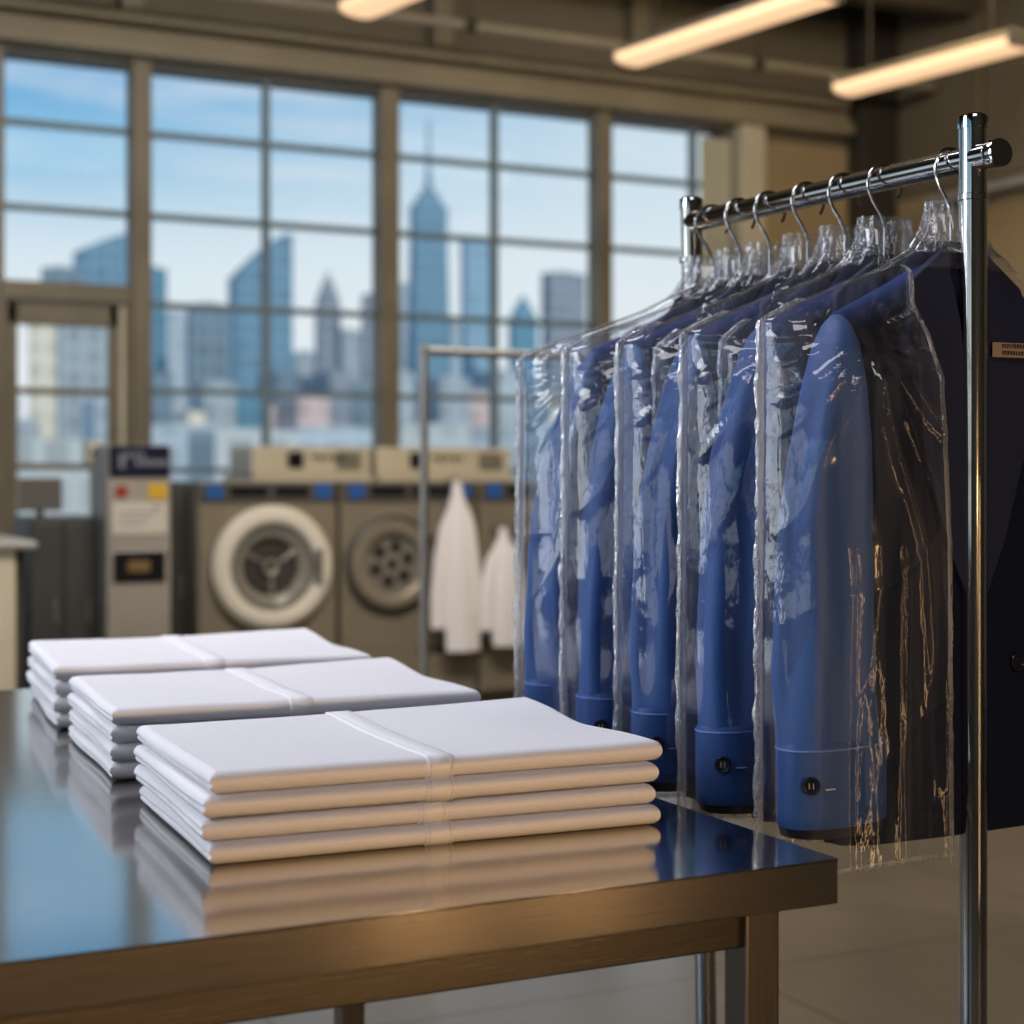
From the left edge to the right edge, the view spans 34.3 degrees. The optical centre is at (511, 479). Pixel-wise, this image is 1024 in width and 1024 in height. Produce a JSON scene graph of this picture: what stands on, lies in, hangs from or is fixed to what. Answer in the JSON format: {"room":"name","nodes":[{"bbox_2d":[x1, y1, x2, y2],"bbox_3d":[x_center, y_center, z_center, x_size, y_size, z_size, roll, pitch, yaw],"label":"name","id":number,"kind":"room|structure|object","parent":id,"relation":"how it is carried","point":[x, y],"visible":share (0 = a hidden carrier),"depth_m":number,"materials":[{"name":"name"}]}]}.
{"room":"laundry","nodes":[
{"label":"laundry","id":0,"kind":"room"},
{"bbox_2d":[4,0,845,148],"bbox_3d":[-2.869,-1.180,10.231,12.650,4.900,0.300,0,0,-26],"label":"ceiling","id":1,"kind":"structure","parent":0,"point":[817,38],"depth_m":11.70,"materials":[{"name":"paint"}]},
{"bbox_2d":[0,43,3,534],"bbox_3d":[-3.127,-0.670,9.971,0.122,3.880,0.180,0,0,-26],"label":"trim","id":2,"kind":"structure","parent":1,"relation":"attached to","point":[1,45],"depth_m":9.91,"materials":[{"name":"paint"}]},
{"bbox_2d":[0,279,131,536],"bbox_3d":[-2.744,0.035,10.163,0.787,2.470,0.252,0,0,-26],"label":"door","id":3,"kind":"structure","parent":1,"relation":"in","point":[25,302],"depth_m":10.08,"materials":[{"name":"paint"}]},
{"bbox_2d":[4,47,130,285],"bbox_3d":[-2.749,-1.865,10.167,0.838,1.470,0.120,0,0,-26],"label":"window","id":4,"kind":"structure","parent":1,"relation":"in","point":[11,121],"depth_m":10.22,"materials":[{"name":"paint"}]},
{"bbox_2d":[130,58,151,444],"bbox_3d":[-2.330,-0.670,10.361,0.125,3.880,0.180,0,0,-26],"label":"trim","id":5,"kind":"structure","parent":1,"relation":"attached to","point":[141,69],"depth_m":10.28,"materials":[{"name":"paint"}]},
{"bbox_2d":[152,63,378,473],"bbox_3d":[-1.594,-1.095,10.733,1.565,3.010,0.120,0,0,-26],"label":"window","id":6,"kind":"structure","parent":1,"relation":"in","point":[265,224],"depth_m":10.72,"materials":[{"name":"paint"}]},
{"bbox_2d":[372,86,399,447],"bbox_3d":[-0.843,-0.670,11.090,0.136,3.880,0.180,0,0,-26],"label":"trim","id":7,"kind":"structure","parent":1,"relation":"attached to","point":[389,97],"depth_m":11.01,"materials":[{"name":"paint"}]},
{"bbox_2d":[0,0,849,111],"bbox_3d":[-2.970,-2.825,9.881,12.161,0.070,0.240,0,0,-26],"label":"trim","id":8,"kind":"structure","parent":1,"relation":"attached to","point":[59,9],"depth_m":10.88,"materials":[{"name":"paint"}]},
{"bbox_2d":[0,11,853,138],"bbox_3d":[-2.942,-2.700,9.939,12.261,0.180,0.160,0,0,-26],"label":"ceiling beam","id":9,"kind":"structure","parent":1,"relation":"attached to","point":[16,30],"depth_m":10.96,"materials":[{"name":"paint"}]},
{"bbox_2d":[427,0,452,49],"bbox_3d":[-0.483,-3.245,11.155,0.140,0.770,0.140,0,0,-26],"label":"trim","id":10,"kind":"structure","parent":1,"relation":"attached to","point":[438,37],"depth_m":11.10,"materials":[{"name":"paint"}]},
{"bbox_2d":[400,91,595,473],"bbox_3d":[-0.108,-1.095,11.461,1.551,3.010,0.120,0,0,-26],"label":"window","id":11,"kind":"structure","parent":1,"relation":"in","point":[493,165],"depth_m":11.44,"materials":[{"name":"paint"}]},
{"bbox_2d":[595,111,611,346],"bbox_3d":[0.626,-0.670,11.810,0.114,3.880,0.180,0,0,-26],"label":"trim","id":12,"kind":"structure","parent":1,"relation":"attached to","point":[603,118],"depth_m":11.72,"materials":[{"name":"paint"}]},
{"bbox_2d":[624,0,649,73],"bbox_3d":[0.891,-3.245,11.828,0.140,0.770,0.140,0,0,-26],"label":"trim","id":13,"kind":"structure","parent":1,"relation":"attached to","point":[636,12],"depth_m":11.77,"materials":[{"name":"paint"}]},
{"bbox_2d":[612,115,733,329],"bbox_3d":[1.137,-1.095,12.071,1.074,3.010,0.120,0,0,-26],"label":"window","id":14,"kind":"structure","parent":1,"relation":"in","point":[691,183],"depth_m":12.16,"materials":[{"name":"paint"}]},
{"bbox_2d":[734,124,765,281],"bbox_3d":[1.757,-0.670,12.263,0.213,3.880,0.120,0,0,-26],"label":"trim","id":15,"kind":"structure","parent":1,"relation":"attached to","point":[749,140],"depth_m":12.21,"materials":[{"name":"paint"}]},
{"bbox_2d":[766,141,847,275],"bbox_3d":[2.260,-0.630,12.560,0.951,3.800,0.030,0,0,-26],"label":"trim","id":16,"kind":"structure","parent":1,"relation":"attached to","point":[788,165],"depth_m":12.51,"materials":[{"name":"beige paint"}]},
{"bbox_2d":[846,5,898,256],"bbox_3d":[2.760,-1.180,12.710,0.360,4.900,0.200,0,0,-26],"label":"column","id":17,"kind":"structure","parent":1,"relation":"attached to","point":[874,115],"depth_m":12.62,"materials":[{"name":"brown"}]},
{"bbox_2d":[230,697,1023,1023],"bbox_3d":[0.145,1.370,4.080,13.050,0.200,14.000,0,0,-26],"label":"floor","id":18,"kind":"structure","parent":0,"point":[887,952],"depth_m":4.30,"materials":[{"name":"concrete"}]},
{"bbox_2d":[0,535,37,689],"bbox_3d":[-2.568,0.750,6.370,1.300,1.040,0.900,0,0,-26],"label":"countertop","id":19,"kind":"structure","parent":18,"relation":"on","point":[11,548],"depth_m":6.24,"materials":[{"name":"beige"}]},
{"bbox_2d":[13,515,95,688],"bbox_3d":[-2.364,0.727,8.574,0.332,1.085,0.520,0,0,-26],"label":"storage cabinet","id":20,"kind":"object","parent":18,"relation":"on","point":[60,573],"visible":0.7,"depth_m":8.36,"materials":[{"name":"grey metal"}]},
{"bbox_2d":[17,478,61,516],"bbox_3d":[-2.405,0.087,8.443,0.220,0.200,0.100,0,0,-26],"label":"monitor","id":21,"kind":"object","parent":20,"relation":"on","point":[39,495],"visible":0.98,"depth_m":8.42,"materials":[{"name":"grey"}]},
{"bbox_2d":[93,444,169,638],"bbox_3d":[-1.959,0.546,8.507,0.322,1.447,0.438,0,0,-26],"label":"kiosk","id":22,"kind":"object","parent":18,"relation":"on","point":[131,483],"visible":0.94,"depth_m":8.33,"materials":[{"name":"grey"}]},
{"bbox_2d":[170,482,185,635],"bbox_3d":[-1.931,0.640,9.287,0.094,1.259,0.620,0,0,-26],"label":"storage cabinet","id":23,"kind":"object","parent":18,"relation":"on","point":[177,489],"visible":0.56,"depth_m":9.02,"materials":[{"name":"grey metal"}]},
{"bbox_2d":[170,481,335,644],"bbox_3d":[-1.455,0.637,9.276,0.782,1.265,0.820,0,0,-26],"label":"washing machine","id":24,"kind":"object","parent":18,"relation":"on","point":[261,555],"visible":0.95,"depth_m":8.95,"materials":[{"name":"metal"}]},
{"bbox_2d":[223,446,373,480],"bbox_3d":[-1.319,0.535,10.183,0.758,1.470,0.650,0,0,-26],"label":"control panel","id":25,"kind":"object","parent":18,"relation":"on","point":[248,463],"visible":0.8,"depth_m":9.93,"materials":[{"name":"beige metal"}]},
{"bbox_2d":[336,481,474,689],"bbox_3d":[-0.716,0.637,9.646,0.824,1.265,0.805,0,0,-26],"label":"washing machine","id":26,"kind":"object","parent":18,"relation":"on","point":[378,522],"visible":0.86,"depth_m":9.29,"materials":[{"name":"metal"}]},
{"bbox_2d":[445,475,457,484],"bbox_3d":[-0.337,0.013,9.402,0.040,0.078,0.135,0,0,-26],"label":"coat hook","id":27,"kind":"object","parent":26,"relation":"attached to","point":[446,480],"visible":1,"depth_m":9.43,"materials":[{"name":"grey"}]},
{"bbox_2d":[430,482,480,651],"bbox_3d":[-0.318,0.486,9.341,0.303,0.952,0.127,0,0,-26],"label":"coat","id":28,"kind":"object","parent":27,"relation":"hanging from","point":[455,592],"visible":1,"depth_m":9.30,"materials":[{"name":"fabric"}]},
{"bbox_2d":[0,689,838,1023],"bbox_3d":[-0.841,0.820,2.002,1.750,0.900,1.705,0,0,-26],"label":"work table","id":29,"kind":"object","parent":18,"relation":"on","point":[109,914],"visible":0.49,"depth_m":1.52,"materials":[{"name":"metal"}]},
{"bbox_2d":[30,686,72,728],"bbox_3d":[-0.521,0.357,2.728,0.492,0.027,0.415,0,0,-21],"label":"sheet","id":30,"kind":"object","parent":29,"relation":"on","point":[61,720],"visible":0.05,"depth_m":2.50,"materials":[{"name":"white fabric"}]},
{"bbox_2d":[26,669,73,712],"bbox_3d":[-0.528,0.334,2.728,0.486,0.027,0.416,0,0,-22],"label":"sheet","id":31,"kind":"object","parent":30,"relation":"on","point":[59,704],"visible":0.12,"depth_m":2.53,"materials":[{"name":"white fabric"}]},
{"bbox_2d":[27,655,73,695],"bbox_3d":[-0.524,0.309,2.730,0.492,0.027,0.414,0,0,-22],"label":"sheet","id":32,"kind":"object","parent":31,"relation":"on","point":[60,687],"visible":0.07,"depth_m":2.53,"materials":[{"name":"white fabric"}]},
{"bbox_2d":[28,628,371,679],"bbox_3d":[-0.524,0.283,2.729,0.490,0.032,0.417,0,0,-21],"label":"sheet","id":33,"kind":"object","parent":32,"relation":"on","point":[63,659],"visible":0.89,"depth_m":2.64,"materials":[{"name":"white fabric"}]},
{"bbox_2d":[69,724,140,779],"bbox_3d":[-0.341,0.358,2.291,0.484,0.026,0.368,0,0,-23],"label":"sheet","id":34,"kind":"object","parent":29,"relation":"on","point":[125,769],"visible":0.12,"depth_m":2.10,"materials":[{"name":"white fabric"}]},
{"bbox_2d":[69,709,142,761],"bbox_3d":[-0.338,0.335,2.288,0.487,0.026,0.370,0,0,-23],"label":"sheet","id":35,"kind":"object","parent":34,"relation":"on","point":[117,752],"visible":0.09,"depth_m":2.08,"materials":[{"name":"white fabric"}]},
{"bbox_2d":[67,692,325,742],"bbox_3d":[-0.340,0.312,2.291,0.486,0.026,0.371,0,0,-23],"label":"sheet","id":36,"kind":"object","parent":35,"relation":"on","point":[126,733],"visible":0.1,"depth_m":2.09,"materials":[{"name":"white fabric"}]},
{"bbox_2d":[69,657,480,724],"bbox_3d":[-0.337,0.287,2.289,0.488,0.031,0.372,0,0,-23],"label":"sheet","id":37,"kind":"object","parent":36,"relation":"on","point":[372,683],"visible":0.96,"depth_m":2.20,"materials":[{"name":"white fabric"}]},
{"bbox_2d":[139,786,660,863],"bbox_3d":[-0.134,0.358,1.836,0.488,0.026,0.347,0,0,-24],"label":"sheet","id":38,"kind":"object","parent":29,"relation":"on","point":[225,851],"visible":0.38,"depth_m":1.68,"materials":[{"name":"white fabric"}]},
{"bbox_2d":[134,764,655,840],"bbox_3d":[-0.140,0.335,1.836,0.489,0.026,0.351,0,0,-23],"label":"sheet","id":39,"kind":"object","parent":38,"relation":"on","point":[418,812],"visible":0.33,"depth_m":1.67,"materials":[{"name":"white fabric"}]},
{"bbox_2d":[133,744,658,817],"bbox_3d":[-0.139,0.312,1.834,0.493,0.026,0.355,0,0,-24],"label":"sheet","id":40,"kind":"object","parent":39,"relation":"on","point":[209,804],"visible":0.33,"depth_m":1.67,"materials":[{"name":"white fabric"}]},
{"bbox_2d":[136,697,661,793],"bbox_3d":[-0.134,0.287,1.837,0.493,0.030,0.352,0,0,-24],"label":"sheet","id":41,"kind":"object","parent":40,"relation":"on","point":[521,733],"visible":1,"depth_m":1.76,"materials":[{"name":"white fabric"}]},
{"bbox_2d":[369,447,513,480],"bbox_3d":[-0.539,0.535,10.565,0.920,1.470,0.650,0,0,-26],"label":"control panel","id":42,"kind":"object","parent":18,"relation":"on","point":[386,463],"visible":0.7,"depth_m":10.31,"materials":[{"name":"beige metal"}]},
{"bbox_2d":[475,481,538,699],"bbox_3d":[0.043,0.637,10.018,0.820,1.265,0.805,0,0,-26],"label":"washing machine","id":43,"kind":"object","parent":18,"relation":"on","point":[494,500],"visible":0.15,"depth_m":9.61,"materials":[{"name":"metal"}]},
{"bbox_2d":[480,528,525,646],"bbox_3d":[-0.061,0.610,9.469,0.303,0.672,0.129,0,0,-26],"label":"coat","id":44,"kind":"object","parent":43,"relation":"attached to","point":[498,586],"visible":0.94,"depth_m":9.43,"materials":[{"name":"fabric"}]},
{"bbox_2d":[420,344,762,832],"bbox_3d":[0.233,0.394,5.603,1.178,1.660,0.440,0,0,-26],"label":"rack","id":45,"kind":"object","parent":18,"relation":"on","point":[425,350],"visible":0.23,"depth_m":5.34,"materials":[{"name":"metal"}]},
{"bbox_2d":[679,112,1012,1023],"bbox_3d":[0.398,0.425,2.166,0.540,1.688,0.687,0,0,-26],"label":"rack","id":46,"kind":"object","parent":18,"relation":"on","point":[975,154],"visible":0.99,"depth_m":1.89,"materials":[{"name":"silver metal"}]},
{"bbox_2d":[694,204,727,281],"bbox_3d":[0.288,-0.295,2.389,0.244,0.205,0.010,0,0,-4],"label":"hanger","id":47,"kind":"object","parent":46,"relation":"hanging from","point":[709,205],"visible":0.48,"depth_m":2.39,"materials":[{"name":"metal"}]},
{"bbox_2d":[524,287,705,720],"bbox_3d":[0.289,0.062,2.371,0.550,0.686,0.115,0,0,-4],"label":"jacket","id":48,"kind":"object","parent":47,"relation":"hanging from","point":[587,389],"visible":0.19,"depth_m":2.32,"materials":[{"name":"fabric"}]},
{"bbox_2d":[512,256,738,697],"bbox_3d":[0.291,0.043,2.363,0.576,0.731,0.153,0,0,-5],"label":"bag","id":49,"kind":"object","parent":47,"relation":"hanging from","point":[519,415],"visible":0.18,"depth_m":2.37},
{"bbox_2d":[692,190,786,332],"bbox_3d":[0.351,-0.294,2.260,0.244,0.202,0.010,0,0,-25],"label":"hanger","id":50,"kind":"object","parent":46,"relation":"hanging from","point":[766,191],"visible":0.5,"depth_m":2.25,"materials":[{"name":"metal"}]},
{"bbox_2d":[710,275,768,320],"bbox_3d":[0.350,0.062,2.263,0.268,0.687,0.054,0,0,-23],"label":"jacket","id":51,"kind":"object","parent":50,"relation":"hanging from","point":[751,293],"visible":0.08,"depth_m":2.23,"materials":[{"name":"fabric"}]},
{"bbox_2d":[724,197,755,277],"bbox_3d":[0.320,-0.294,2.325,0.244,0.204,0.010,0,0,-26],"label":"hanger","id":52,"kind":"object","parent":46,"relation":"hanging from","point":[730,202],"visible":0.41,"depth_m":2.32,"materials":[{"name":"metal"}]},
{"bbox_2d":[575,281,735,733],"bbox_3d":[0.328,0.062,2.308,0.551,0.686,0.119,0,0,-26],"label":"jacket","id":53,"kind":"object","parent":52,"relation":"hanging from","point":[595,703],"visible":0.19,"depth_m":2.17,"materials":[{"name":"fabric"}]},
{"bbox_2d":[558,249,767,797],"bbox_3d":[0.332,0.046,2.300,0.577,0.737,0.156,0,0,-26],"label":"bag","id":54,"kind":"object","parent":52,"relation":"hanging from","point":[564,421],"visible":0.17,"depth_m":2.20,"materials":[{"name":"plastic"}]},
{"bbox_2d":[790,181,824,266],"bbox_3d":[0.389,-0.293,2.183,0.244,0.201,0.010,0,0,-23],"label":"hanger","id":55,"kind":"object","parent":46,"relation":"hanging from","point":[797,186],"visible":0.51,"depth_m":2.18,"materials":[{"name":"metal"}]},
{"bbox_2d":[630,269,807,798],"bbox_3d":[0.396,0.062,2.166,0.550,0.686,0.115,0,0,-23],"label":"jacket","id":56,"kind":"object","parent":55,"relation":"hanging from","point":[654,623],"visible":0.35,"depth_m":2.05,"materials":[{"name":"fabric"}]},
{"bbox_2d":[612,233,838,818],"bbox_3d":[0.401,0.046,2.157,0.576,0.737,0.153,0,0,-23],"label":"bag","id":57,"kind":"object","parent":55,"relation":"hanging from","point":[618,405],"visible":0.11,"depth_m":2.07,"materials":[{"name":"plastic"}]},
{"bbox_2d":[761,172,862,321],"bbox_3d":[0.424,-0.292,2.112,0.244,0.199,0.010,0,0,-22],"label":"hanger","id":58,"kind":"object","parent":46,"relation":"hanging from","point":[834,210],"visible":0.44,"depth_m":2.11,"materials":[{"name":"metal"}]},
{"bbox_2d":[779,261,843,309],"bbox_3d":[0.423,0.062,2.115,0.268,0.687,0.054,0,0,-21],"label":"jacket","id":59,"kind":"object","parent":58,"relation":"hanging from","point":[824,280],"visible":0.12,"depth_m":2.09,"materials":[{"name":"fabric"}]},
{"bbox_2d":[866,163,903,254],"bbox_3d":[0.459,-0.291,2.041,0.244,0.198,0.010,0,0,-21],"label":"hanger","id":60,"kind":"object","parent":46,"relation":"hanging from","point":[871,171],"visible":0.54,"depth_m":2.04,"materials":[{"name":"metal"}]},
{"bbox_2d":[675,217,916,843],"bbox_3d":[0.469,0.046,2.014,0.577,0.737,0.156,0,0,-21],"label":"bag","id":61,"kind":"object","parent":60,"relation":"hanging from","point":[681,443],"visible":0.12,"depth_m":1.94,"materials":[{"name":"plastic"}]},
{"bbox_2d":[695,254,906,821],"bbox_3d":[0.467,0.062,2.024,0.554,0.686,0.120,0,0,-21],"label":"jacket","id":62,"kind":"object","parent":60,"relation":"hanging from","point":[725,744],"visible":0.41,"depth_m":1.91,"materials":[{"name":"fabric"}]},
{"bbox_2d":[933,147,955,241],"bbox_3d":[0.512,-0.290,1.933,0.244,0.196,0.010,0,0,-29],"label":"hanger","id":63,"kind":"object","parent":46,"relation":"hanging from","point":[943,150],"visible":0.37,"depth_m":1.93,"materials":[{"name":"metal"}]},
{"bbox_2d":[752,202,1018,873],"bbox_3d":[0.521,0.051,1.906,0.565,0.745,0.153,0,0,-29],"label":"bag","id":64,"kind":"object","parent":63,"relation":"hanging from","point":[759,424],"visible":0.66,"depth_m":1.80,"materials":[{"name":"plastic"}]},
{"bbox_2d":[771,241,1023,845],"bbox_3d":[0.520,0.062,1.918,0.553,0.686,0.109,0,0,-29],"label":"jacket","id":65,"kind":"object","parent":63,"relation":"hanging from","point":[862,682],"visible":0.9,"depth_m":1.86,"materials":[{"name":"fabric"}]},
{"bbox_2d":[834,3,850,6],"bbox_3d":[0.145,-3.730,4.080,13.050,0.200,14.000,0,0,-26],"label":"ceiling","id":66,"kind":"structure","parent":0,"point":[838,4],"depth_m":12.66,"materials":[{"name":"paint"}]},
{"bbox_2d":[337,0,414,18],"bbox_3d":[-0.551,-2.967,7.989,0.220,1.325,0.762,0,0,-37],"label":"tube light","id":67,"kind":"object","parent":66,"relation":"hanging from","point":[364,9],"visible":1,"depth_m":8.13,"materials":[{"name":"beige"}]},
{"bbox_2d":[239,0,935,90],"bbox_3d":[-2.495,-3.240,9.468,12.450,0.781,0.084,0,0,-26],"label":"conduit pipe","id":68,"kind":"object","parent":66,"relation":"hanging from","point":[466,25],"visible":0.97,"depth_m":10.79,"materials":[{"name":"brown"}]},
{"bbox_2d":[613,0,843,66],"bbox_3d":[1.085,-2.967,8.634,0.220,1.325,1.536,0,0,-35],"label":"tube light","id":69,"kind":"object","parent":66,"relation":"hanging from","point":[751,15],"visible":1,"depth_m":8.60,"materials":[{"name":"beige"}]},
{"bbox_2d":[831,0,1023,96],"bbox_3d":[2.366,-2.967,9.435,0.220,1.325,1.319,0,0,-34],"label":"tube light","id":70,"kind":"object","parent":66,"relation":"hanging from","point":[1009,42],"visible":1,"depth_m":9.32,"materials":[{"name":"beige"}]},
{"bbox_2d":[833,37,1023,96],"bbox_3d":[2.366,-2.334,9.435,0.210,0.059,1.279,0,0,-34],"label":"diffuser","id":71,"kind":"object","parent":70,"relation":"attached to","point":[987,49],"depth_m":9.34,"materials":[{"name":"beige"}]},
{"bbox_2d":[899,0,1023,162],"bbox_3d":[5.871,-1.180,6.996,0.200,4.900,13.800,0,0,-26],"label":"wall","id":72,"kind":"structure","parent":0,"point":[928,120],"depth_m":12.15,"materials":[{"name":"paint"}]},
{"bbox_2d":[844,0,979,21],"bbox_3d":[-2.363,-3.480,9.198,12.650,0.300,0.200,0,0,-26],"label":"trim","id":73,"kind":"structure","parent":72,"relation":"attached to","point":[955,10],"depth_m":11.76,"materials":[{"name":"paint"}]},
{"bbox_2d":[894,154,1023,201],"bbox_3d":[5.824,-2.190,6.806,0.050,0.120,13.500,0,0,-26],"label":"trim","id":74,"kind":"structure","parent":72,"relation":"attached to","point":[1016,165],"depth_m":12.12,"materials":[{"name":"paint"}]},
{"bbox_2d":[897,172,1023,296],"bbox_3d":[5.838,-0.455,6.813,0.020,3.450,13.500,0,0,-26],"label":"trim","id":75,"kind":"structure","parent":72,"relation":"attached to","point":[1005,209],"depth_m":11.75,"materials":[{"name":"beige paint"}]},
{"bbox_2d":[970,13,984,112],"bbox_3d":[3.334,-1.030,11.878,0.060,4.600,0.100,0,0,-26],"label":"trim","id":76,"kind":"structure","parent":72,"relation":"attached to","point":[977,22],"depth_m":11.84,"materials":[{"name":"paint"}]},
{"label":"outside","id":77,"kind":"structure","parent":0,"visible":0},
{"bbox_3d":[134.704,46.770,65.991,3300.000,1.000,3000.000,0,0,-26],"label":"ground","id":78,"kind":"structure","parent":77,"visible":0},
{"bbox_2d":[29,325,56,438],"bbox_3d":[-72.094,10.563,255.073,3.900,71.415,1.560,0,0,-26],"label":"skyscraper","id":79,"kind":"structure","parent":78,"relation":"on","point":[42,339],"depth_m":254.43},
{"bbox_2d":[18,438,106,515],"bbox_3d":[-44.647,21.246,153.512,20.226,50.049,9.000,0,0,-26],"label":"block","id":80,"kind":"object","parent":78,"relation":"on","point":[75,483],"visible":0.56,"depth_m":150.49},
{"bbox_2d":[57,326,106,439],"bbox_3d":[-71.573,10.214,276.255,7.861,72.112,3.145,0,0,-26],"label":"building","id":81,"kind":"structure","parent":78,"relation":"on","point":[81,351],"depth_m":274.50,"materials":[{"name":"glass"}]},
{"bbox_2d":[82,398,106,440],"bbox_3d":[-59.447,17.199,244.254,5.773,58.142,9.000,0,0,-26],"label":"block","id":82,"kind":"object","parent":78,"relation":"on","point":[94,412],"visible":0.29,"depth_m":239.66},
{"bbox_2d":[73,233,125,284],"bbox_3d":[-83.325,-2.356,340.544,12.378,97.253,4.951,0,0,-26],"label":"skyscraper","id":83,"kind":"structure","parent":78,"relation":"on","point":[104,261],"depth_m":338.05,"materials":[{"name":"blue glass"}]},
{"bbox_2d":[152,266,166,371],"bbox_3d":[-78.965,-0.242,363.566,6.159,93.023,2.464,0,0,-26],"label":"skyscraper","id":84,"kind":"structure","parent":78,"relation":"on","point":[159,275],"depth_m":363.12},
{"bbox_2d":[152,371,171,423],"bbox_3d":[-56.197,14.639,260.323,3.429,63.262,9.000,0,0,-26],"label":"block","id":85,"kind":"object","parent":78,"relation":"on","point":[161,403],"visible":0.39,"depth_m":256.30,"materials":[{"name":"stone"}]},
{"bbox_2d":[167,310,186,384],"bbox_3d":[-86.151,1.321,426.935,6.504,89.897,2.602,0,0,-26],"label":"skyscraper","id":86,"kind":"structure","parent":78,"relation":"on","point":[176,319],"depth_m":425.67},
{"bbox_2d":[152,423,214,480],"bbox_3d":[-38.030,20.015,185.706,7.223,52.510,9.000,0,0,-26],"label":"block","id":87,"kind":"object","parent":78,"relation":"on","point":[174,435],"visible":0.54,"depth_m":181.34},
{"bbox_2d":[187,302,230,384],"bbox_3d":[-56.311,6.677,308.164,7.565,79.186,3.026,0,0,-26],"label":"skyscraper","id":88,"kind":"structure","parent":78,"relation":"on","point":[208,332],"depth_m":306.68,"materials":[{"name":"glass"}]},
{"bbox_2d":[187,381,235,428],"bbox_3d":[-43.110,16.091,237.781,4.622,60.358,9.000,0,0,-26],"label":"block","id":89,"kind":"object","parent":78,"relation":"on","point":[220,411],"visible":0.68,"depth_m":233.93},
{"bbox_2d":[187,428,299,480],"bbox_3d":[-24.183,20.863,149.061,7.696,50.814,9.000,0,0,-26],"label":"block","id":90,"kind":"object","parent":78,"relation":"on","point":[206,448],"visible":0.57,"depth_m":145.15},
{"bbox_2d":[236,396,260,428],"bbox_3d":[-41.727,16.609,252.935,4.648,59.321,9.000,0,0,-26],"label":"block","id":91,"kind":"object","parent":78,"relation":"on","point":[248,408],"visible":0.14,"depth_m":249.02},
{"bbox_2d":[228,234,292,389],"bbox_3d":[-52.232,-2.459,344.650,12.421,97.457,4.968,0,0,-26],"label":"skyscraper","id":92,"kind":"structure","parent":78,"relation":"on","point":[244,285],"depth_m":342.04,"materials":[{"name":"blue glass"}]},
{"bbox_2d":[277,397,329,428],"bbox_3d":[-28.966,17.409,230.234,4.590,57.722,9.000,0,0,-26],"label":"block","id":93,"kind":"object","parent":78,"relation":"on","point":[295,412],"visible":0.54,"depth_m":226.63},
{"bbox_2d":[274,426,371,447],"bbox_3d":[-17.791,20.490,166.669,10.418,51.561,9.000,0,0,-26],"label":"block","id":94,"kind":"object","parent":78,"relation":"on","point":[318,436],"visible":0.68,"depth_m":162.04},
{"bbox_2d":[315,271,340,373],"bbox_3d":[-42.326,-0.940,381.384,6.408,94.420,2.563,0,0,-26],"label":"skyscraper","id":95,"kind":"structure","parent":78,"relation":"on","point":[327,328],"depth_m":380.45,"materials":[{"name":"glass"}]},
{"bbox_2d":[310,371,351,426],"bbox_3d":[-26.886,15.123,245.729,3.397,62.294,9.000,0,0,-26],"label":"block","id":96,"kind":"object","parent":78,"relation":"on","point":[328,381],"visible":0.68,"depth_m":241.89,"materials":[{"name":"glass"}]},
{"bbox_2d":[341,328,360,383],"bbox_3d":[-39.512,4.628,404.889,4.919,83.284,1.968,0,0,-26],"label":"skyscraper","id":97,"kind":"structure","parent":78,"relation":"on","point":[350,337],"depth_m":404.10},
{"bbox_2d":[361,293,371,384],"bbox_3d":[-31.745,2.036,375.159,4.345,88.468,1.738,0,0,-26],"label":"skyscraper","id":98,"kind":"structure","parent":78,"relation":"on","point":[366,300],"depth_m":373.92,"materials":[{"name":"glass"}]},
{"bbox_2d":[370,423,469,447],"bbox_3d":[-10.331,20.031,184.800,8.304,52.478,9.000,0,0,-26],"label":"block","id":99,"kind":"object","parent":78,"relation":"on","point":[439,436],"visible":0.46,"depth_m":180.99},
{"bbox_2d":[406,119,450,380],"bbox_3d":[-20.860,-21.967,415.345,12.469,136.475,4.988,0,0,-26],"label":"skyscraper","id":100,"kind":"structure","parent":78,"relation":"on","point":[428,282],"depth_m":413.69,"materials":[{"name":"blue glass"}]},
{"bbox_2d":[415,377,469,425],"bbox_3d":[-10.060,15.755,239.496,4.663,61.029,9.000,0,0,-26],"label":"block","id":101,"kind":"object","parent":78,"relation":"on","point":[439,412],"visible":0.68,"depth_m":235.77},
{"bbox_2d":[461,242,488,390],"bbox_3d":[-7.879,-4.916,387.599,7.707,102.373,3.083,0,0,-26],"label":"skyscraper","id":102,"kind":"structure","parent":78,"relation":"on","point":[474,256],"depth_m":385.79,"materials":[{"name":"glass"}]},
{"bbox_2d":[470,426,515,480],"bbox_3d":[-1.547,19.889,203.579,12.065,52.762,9.000,0,0,-26],"label":"block","id":103,"kind":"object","parent":78,"relation":"on","point":[479,436],"visible":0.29,"depth_m":198.73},
{"bbox_2d":[475,369,519,426],"bbox_3d":[-2.459,14.085,272.172,3.956,64.371,9.000,0,0,-26],"label":"block","id":104,"kind":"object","parent":78,"relation":"on","point":[507,378],"visible":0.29,"depth_m":268.34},
{"bbox_2d":[508,295,537,384],"bbox_3d":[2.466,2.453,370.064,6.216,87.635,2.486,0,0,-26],"label":"skyscraper","id":105,"kind":"structure","parent":78,"relation":"on","point":[520,337],"depth_m":369.20,"materials":[{"name":"glass"}]},
{"bbox_2d":[520,383,551,425],"bbox_3d":[2.154,14.808,288.909,6.162,62.924,9.000,0,0,-26],"label":"block","id":106,"kind":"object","parent":78,"relation":"on","point":[534,413],"visible":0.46,"depth_m":285.02,"materials":[{"name":"glass"}]},
{"bbox_2d":[521,424,553,480],"bbox_3d":[9.660,20.361,165.641,15.734,51.818,9.000,0,0,-26],"label":"block","id":107,"kind":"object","parent":78,"relation":"on","point":[536,437],"visible":0.02,"depth_m":162.95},
{"bbox_2d":[541,271,585,393],"bbox_3d":[12.755,-2.536,409.419,10.291,97.613,4.116,0,0,-26],"label":"skyscraper","id":108,"kind":"structure","parent":78,"relation":"on","point":[563,293],"depth_m":407.27,"materials":[{"name":"glass"}]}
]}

